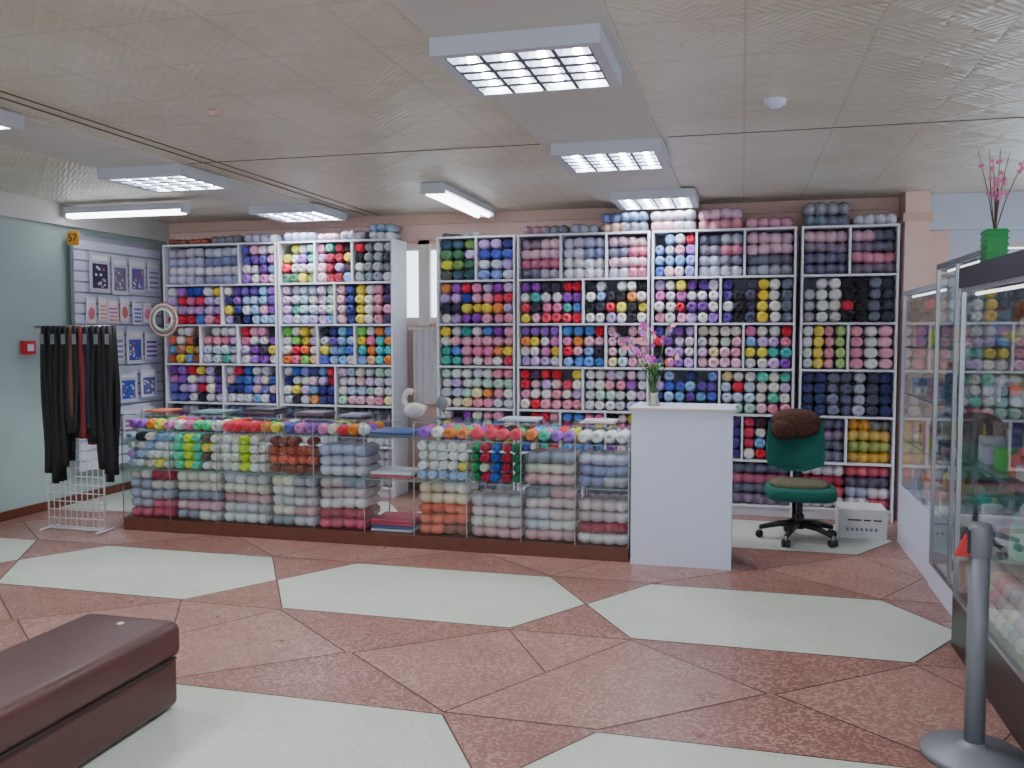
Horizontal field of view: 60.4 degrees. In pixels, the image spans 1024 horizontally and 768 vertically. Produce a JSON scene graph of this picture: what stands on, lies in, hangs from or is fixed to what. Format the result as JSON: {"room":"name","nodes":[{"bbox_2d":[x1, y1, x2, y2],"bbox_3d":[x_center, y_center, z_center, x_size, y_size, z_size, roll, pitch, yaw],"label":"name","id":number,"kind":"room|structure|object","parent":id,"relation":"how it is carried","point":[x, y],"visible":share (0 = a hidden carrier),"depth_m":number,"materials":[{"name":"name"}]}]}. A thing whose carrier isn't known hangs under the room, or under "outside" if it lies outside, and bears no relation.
{"room":"shop","nodes":[
{"label":"shop","id":0,"kind":"room"},
{"bbox_2d":[0,216,166,511],"bbox_3d":[-5.397,-0.015,3.785,0.150,2.800,12.600,1,3,15],"label":"wall","id":1,"kind":"structure","parent":0,"point":[35,280],"depth_m":7.79,"materials":[{"name":"green paint"}]},
{"bbox_2d":[20,341,35,354],"bbox_3d":[-4.258,-0.320,7.750,0.054,0.120,0.130,1,3,15],"label":"fire alarm","id":2,"kind":"object","parent":1,"relation":"attached to","point":[27,347],"visible":1,"depth_m":7.71,"materials":[{"name":"red plastic"}]},
{"bbox_2d":[0,481,131,521],"bbox_3d":[-5.334,1.349,3.768,0.020,0.080,12.450,1,3,15],"label":"baseboard","id":3,"kind":"structure","parent":1,"relation":"attached to","point":[43,506],"depth_m":8.07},
{"bbox_2d":[0,191,168,241],"bbox_3d":[-5.325,-1.306,3.595,0.050,0.200,12.410,1,3,15],"label":"trim","id":4,"kind":"structure","parent":1,"relation":"attached to","point":[16,206],"depth_m":8.20,"materials":[{"name":"white paint"}]},
{"bbox_2d":[70,235,163,472],"bbox_3d":[-3.929,-0.321,8.829,0.040,2.240,1.280,1,3,15],"label":"wall panel","id":5,"kind":"object","parent":1,"relation":"attached to","point":[79,254],"visible":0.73,"depth_m":8.83,"materials":[{"name":"white plastic"}]},
{"bbox_2d":[67,231,78,244],"bbox_3d":[-4.051,-1.347,8.120,0.120,0.130,0.019,1,3,15],"label":"number sign","id":6,"kind":"object","parent":5,"relation":"attached to","point":[72,236],"visible":1,"depth_m":8.11,"materials":[{"name":"orange"}]},
{"bbox_2d":[86,251,159,438],"bbox_3d":[-3.880,-0.367,8.845,0.059,1.830,1.080,1,3,15],"label":"pictures","id":7,"kind":"object","parent":5,"relation":"attached to","point":[99,263],"visible":0.78,"depth_m":8.87,"materials":[{"name":"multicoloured paper"}]},
{"bbox_2d":[131,301,178,336],"bbox_3d":[-3.605,-0.643,8.715,0.687,0.352,0.263,1,4,22],"label":"hoop","id":8,"kind":"object","parent":5,"relation":"attached to","point":[172,327],"visible":1,"depth_m":8.65,"materials":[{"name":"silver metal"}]},
{"bbox_2d":[408,327,436,403],"bbox_3d":[-0.751,-0.186,8.837,0.600,0.770,0.060,1,3,15],"label":"curtain","id":9,"kind":"object","parent":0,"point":[424,338],"visible":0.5,"depth_m":8.86,"materials":[{"name":"beige fabric"}]},
{"bbox_2d":[0,489,1021,767],"bbox_3d":[0.511,1.524,2.256,12.100,0.102,12.450,1,3,15],"label":"floor","id":10,"kind":"structure","parent":0,"point":[809,653],"depth_m":4.55,"materials":[{"name":"tile"}]},
{"bbox_2d":[31,325,114,534],"bbox_3d":[-3.489,0.363,7.097,0.689,1.665,0.241,1,3,15],"label":"stand","id":11,"kind":"object","parent":10,"relation":"on","point":[65,526],"visible":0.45,"depth_m":7.14,"materials":[{"name":"white metal"}]},
{"bbox_2d":[39,326,120,483],"bbox_3d":[-3.442,0.168,6.998,0.734,1.260,0.110,1,3,15],"label":"trousers","id":12,"kind":"object","parent":11,"relation":"hanging from","point":[80,377],"visible":0.98,"depth_m":6.95,"materials":[{"name":"fabric"}]},
{"bbox_2d":[0,613,179,767],"bbox_3d":[-1.912,1.250,2.815,0.480,0.384,2.140,1,3,15],"label":"leather bench","id":13,"kind":"object","parent":10,"relation":"on","point":[69,691],"visible":1,"depth_m":3.31,"materials":[{"name":"brown leather"}]},
{"bbox_2d":[162,242,279,462],"bbox_3d":[-2.936,-0.180,9.179,1.300,2.518,0.380,1,3,15],"label":"shelving unit","id":14,"kind":"object","parent":10,"relation":"on","point":[205,330],"visible":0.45,"depth_m":9.04,"materials":[{"name":"white laminate"}]},
{"bbox_2d":[168,201,896,509],"bbox_3d":[-0.149,-0.285,8.426,7.027,2.643,0.320,1,3,15],"label":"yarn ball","id":15,"kind":"object","parent":14,"relation":"on","point":[868,440],"visible":0.45,"depth_m":7.77,"materials":[{"name":"multicoloured fabric"}]},
{"bbox_2d":[277,238,407,497],"bbox_3d":[-1.695,-0.161,8.857,1.224,2.518,0.380,1,3,15],"label":"shelving unit","id":16,"kind":"object","parent":10,"relation":"on","point":[399,373],"visible":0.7,"depth_m":8.72,"materials":[{"name":"white laminate"}]},
{"bbox_2d":[120,412,630,561],"bbox_3d":[-1.120,0.734,6.902,4.149,0.951,0.505,1,3,15],"label":"display counter","id":17,"kind":"object","parent":10,"relation":"on","point":[522,546],"depth_m":6.62,"materials":[{"name":"brown"}]},
{"bbox_2d":[126,415,630,545],"bbox_3d":[-1.124,0.708,6.893,4.116,0.824,0.442,1,3,15],"label":"stock","id":18,"kind":"object","parent":17,"relation":"on","point":[546,513],"visible":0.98,"depth_m":6.73,"materials":[{"name":"fabric"}]},
{"bbox_2d":[144,406,618,423],"bbox_3d":[-1.136,0.230,6.943,3.940,0.049,0.220,1,3,15],"label":"booklets","id":19,"kind":"object","parent":17,"relation":"on","point":[258,410],"visible":1,"depth_m":7.04,"materials":[{"name":"white paper"}]},
{"bbox_2d":[401,388,426,417],"bbox_3d":[-0.761,0.149,6.778,0.195,0.232,0.120,1,3,15],"label":"swan","id":20,"kind":"object","parent":17,"relation":"on","point":[412,410],"visible":1,"depth_m":6.75,"materials":[{"name":"grey ceramic"}]},
{"bbox_2d":[435,396,448,418],"bbox_3d":[-0.538,0.177,6.774,0.110,0.175,0.110,1,3,15],"label":"mirror","id":21,"kind":"object","parent":17,"relation":"on","point":[442,402],"visible":1,"depth_m":6.76,"materials":[{"name":"grey paint"}]},
{"bbox_2d":[436,235,516,491],"bbox_3d":[-0.297,-0.141,8.494,0.767,2.518,0.380,1,3,15],"label":"shelving unit","id":22,"kind":"object","parent":10,"relation":"on","point":[458,411],"visible":0.35,"depth_m":8.40,"materials":[{"name":"white laminate"}]},
{"bbox_2d":[517,231,651,496],"bbox_3d":[0.684,-0.126,8.239,1.220,2.518,0.380,1,3,15],"label":"shelving unit","id":23,"kind":"object","parent":10,"relation":"on","point":[611,283],"visible":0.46,"depth_m":8.19,"materials":[{"name":"white laminate"}]},
{"bbox_2d":[168,233,894,458],"bbox_3d":[-0.168,-0.370,8.352,7.037,2.000,0.180,1,3,15],"label":"yarn skeins","id":24,"kind":"object","parent":23,"relation":"on","point":[179,352],"visible":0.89,"depth_m":8.21,"materials":[{"name":"fabric"}]},
{"bbox_2d":[629,402,735,569],"bbox_3d":[1.213,0.700,6.240,0.708,1.095,0.486,1,3,15],"label":"counter","id":25,"kind":"object","parent":10,"relation":"on","point":[682,453],"visible":1,"depth_m":6.02,"materials":[{"name":"laminate"}]},
{"bbox_2d":[614,321,679,405],"bbox_3d":[0.953,-0.147,6.213,0.455,0.599,0.200,1,3,15],"label":"vase","id":26,"kind":"object","parent":25,"relation":"on","point":[653,368],"visible":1,"depth_m":6.20,"materials":[{"name":"clear glass"}]},
{"bbox_2d":[651,226,796,517],"bbox_3d":[1.889,-0.108,7.926,1.230,2.518,0.380,1,3,15],"label":"shelving unit","id":27,"kind":"object","parent":10,"relation":"on","point":[658,237],"visible":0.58,"depth_m":7.94,"materials":[{"name":"white laminate"}]},
{"bbox_2d":[755,409,838,547],"bbox_3d":[2.221,0.709,6.837,0.624,1.006,0.644,1,3,15],"label":"office chair","id":28,"kind":"object","parent":10,"relation":"on","point":[795,437],"visible":1,"depth_m":6.92,"materials":[{"name":"green fabric"}]},
{"bbox_2d":[794,223,899,522],"bbox_3d":[2.898,-0.094,7.664,0.777,2.518,0.380,1,3,15],"label":"shelving unit","id":29,"kind":"object","parent":10,"relation":"on","point":[808,281],"visible":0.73,"depth_m":7.57,"materials":[{"name":"white laminate"}]},
{"bbox_2d":[835,501,887,539],"bbox_3d":[2.787,1.089,7.035,0.350,0.228,0.322,1,3,15],"label":"cardboard box","id":30,"kind":"object","parent":10,"relation":"on","point":[860,520],"visible":0.99,"depth_m":6.89,"materials":[{"name":"white cardboard"}]},
{"bbox_2d":[897,283,935,581],"bbox_3d":[3.025,0.293,6.116,0.410,1.922,1.190,1,3,15],"label":"glass display cabinet","id":31,"kind":"object","parent":10,"relation":"on","point":[919,304],"visible":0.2,"depth_m":6.15,"materials":[{"name":"clear glass"}]},
{"bbox_2d":[919,521,1023,767],"bbox_3d":[1.747,0.966,3.305,0.376,0.897,0.376,1,3,15],"label":"barrier post","id":32,"kind":"object","parent":10,"relation":"on","point":[970,747],"visible":1,"depth_m":3.28,"materials":[{"name":"silver metal"}]},
{"bbox_2d":[928,248,1023,615],"bbox_3d":[2.732,0.301,5.008,0.420,2.032,1.060,1,3,15],"label":"glass display cabinet","id":33,"kind":"object","parent":10,"relation":"on","point":[948,292],"visible":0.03,"depth_m":5.26,"materials":[{"name":"clear glass"}]},
{"bbox_2d":[951,249,1023,751],"bbox_3d":[2.272,0.434,3.562,0.500,1.930,1.800,1,3,15],"label":"glass display case","id":34,"kind":"object","parent":10,"relation":"on","point":[990,422],"visible":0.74,"depth_m":3.79,"materials":[{"name":"black"}]},
{"bbox_2d":[978,149,1023,261],"bbox_3d":[2.337,-0.853,4.203,0.195,0.564,0.129,1,3,15],"label":"twigs","id":35,"kind":"object","parent":34,"relation":"on","point":[994,242],"visible":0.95,"depth_m":4.18,"materials":[{"name":"pink"}]},
{"bbox_2d":[0,0,1023,223],"bbox_3d":[0.511,-1.371,2.092,12.100,0.100,12.450,1,3,15],"label":"ceiling","id":36,"kind":"structure","parent":0,"point":[290,79],"depth_m":4.49,"materials":[{"name":"tile"}]},
{"bbox_2d":[0,109,24,131],"bbox_3d":[-3.081,-1.414,4.588,0.690,0.073,0.650,1,3,15],"label":"ceiling light fixture","id":37,"kind":"object","parent":36,"relation":"attached to","point":[9,121],"depth_m":4.75,"materials":[{"name":"white metal"}]},
{"bbox_2d":[63,202,189,218],"bbox_3d":[-3.485,-1.560,7.939,1.260,0.095,0.100,1,3,15],"label":"light","id":38,"kind":"object","parent":36,"relation":"attached to","point":[181,208],"visible":1,"depth_m":7.89,"materials":[{"name":"grey plastic"}]},
{"bbox_2d":[97,164,232,192],"bbox_3d":[-2.568,-1.526,6.559,0.690,0.073,0.650,1,3,15],"label":"ceiling light fixture","id":39,"kind":"object","parent":36,"relation":"attached to","point":[173,177],"depth_m":6.40,"materials":[{"name":"white metal"}]},
{"bbox_2d":[208,109,220,116],"bbox_3d":[-1.598,-1.455,4.727,0.050,0.029,0.050,1,3,15],"label":"junction box","id":40,"kind":"object","parent":36,"relation":"attached to","point":[214,113],"visible":1,"depth_m":4.71,"materials":[{"name":"beige"}]},
{"bbox_2d":[249,203,346,221],"bbox_3d":[-2.034,-1.631,8.411,0.690,0.073,0.650,1,3,15],"label":"ceiling light fixture","id":41,"kind":"object","parent":36,"relation":"attached to","point":[311,212],"depth_m":8.22,"materials":[{"name":"white metal"}]},
{"bbox_2d":[420,182,493,217],"bbox_3d":[-0.448,-1.584,7.659,0.200,0.095,1.450,1,3,15],"label":"light","id":42,"kind":"object","parent":36,"relation":"attached to","point":[443,192],"visible":1,"depth_m":7.41,"materials":[{"name":"grey plastic"}]},
{"bbox_2d":[429,23,621,97],"bbox_3d":[0.083,-1.367,3.766,0.690,0.073,0.650,1,3,15],"label":"ceiling light fixture","id":43,"kind":"object","parent":36,"relation":"attached to","point":[570,58],"depth_m":3.64,"materials":[{"name":"white metal"}]},
{"bbox_2d":[551,138,669,173],"bbox_3d":[0.657,-1.479,5.732,0.690,0.073,0.650,1,3,15],"label":"ceiling light fixture","id":44,"kind":"object","parent":36,"relation":"attached to","point":[647,153],"depth_m":5.56,"materials":[{"name":"white metal"}]},
{"bbox_2d":[611,188,698,210],"bbox_3d":[1.237,-1.583,7.562,0.690,0.073,0.650,1,3,15],"label":"ceiling light fixture","id":45,"kind":"object","parent":36,"relation":"attached to","point":[678,198],"depth_m":7.33,"materials":[{"name":"white metal"}]},
{"bbox_2d":[763,97,786,109],"bbox_3d":[1.348,-1.436,4.514,0.116,0.045,0.116,1,3,15],"label":"smoke detector","id":46,"kind":"object","parent":36,"relation":"attached to","point":[773,103],"visible":1,"depth_m":4.48,"materials":[{"name":"white plastic"}]},
{"bbox_2d":[167,209,1023,481],"bbox_3d":[2.097,-0.269,8.261,12.100,2.800,0.150,1,3,15],"label":"wall","id":47,"kind":"structure","parent":0,"point":[939,241],"depth_m":8.68,"materials":[{"name":"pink paint"}]},
{"bbox_2d":[0,0,679,217],"bbox_3d":[-1.806,-1.362,2.918,4.000,0.012,11.880,1,3,15],"label":"trim","id":48,"kind":"structure","parent":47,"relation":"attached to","point":[622,113],"depth_m":4.84,"materials":[{"name":"white paint"}]},
{"bbox_2d":[407,245,436,321],"bbox_3d":[-0.734,-1.019,8.956,0.950,0.780,0.070,1,3,15],"label":"window","id":49,"kind":"structure","parent":47,"relation":"in","point":[433,247],"depth_m":8.97,"materials":[{"name":"beige"}]},
{"bbox_2d":[0,90,1023,215],"bbox_3d":[-0.707,-1.445,4.370,13.060,0.010,8.630,-2,4,-29],"label":"trim","id":50,"kind":"structure","parent":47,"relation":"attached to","point":[0,90],"depth_m":5.51,"materials":[{"name":"brown"}]},
{"bbox_2d":[168,197,899,325],"bbox_3d":[0.015,-1.132,8.651,7.850,1.120,0.050,1,3,15],"label":"trim","id":51,"kind":"structure","parent":47,"relation":"attached to","point":[424,246],"depth_m":8.81,"materials":[{"name":"paint"}]},
{"bbox_2d":[408,482,793,507],"bbox_3d":[2.085,1.094,8.254,12.080,0.080,0.020,1,3,15],"label":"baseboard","id":52,"kind":"structure","parent":47,"relation":"attached to","point":[410,484],"depth_m":9.04,"materials":[{"name":"brown wood"}]},
{"bbox_2d":[930,191,1023,230],"bbox_3d":[5.750,-1.455,7.103,4.480,0.300,0.120,1,3,15],"label":"trim","id":53,"kind":"structure","parent":47,"relation":"attached to","point":[964,211],"depth_m":7.51,"materials":[{"name":"paint"}]},
{"bbox_2d":[1008,241,1023,247],"bbox_3d":[4.855,-0.478,7.531,1.400,1.500,0.070,1,3,15],"label":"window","id":54,"kind":"structure","parent":47,"relation":"in","point":[1013,244],"depth_m":7.59,"materials":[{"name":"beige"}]},
{"bbox_2d":[893,191,932,519],"bbox_3d":[3.453,-0.232,7.615,0.230,2.800,0.320,1,3,15],"label":"wall","id":55,"kind":"structure","parent":0,"point":[915,217],"depth_m":7.44,"materials":[{"name":"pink paint"}]}
]}

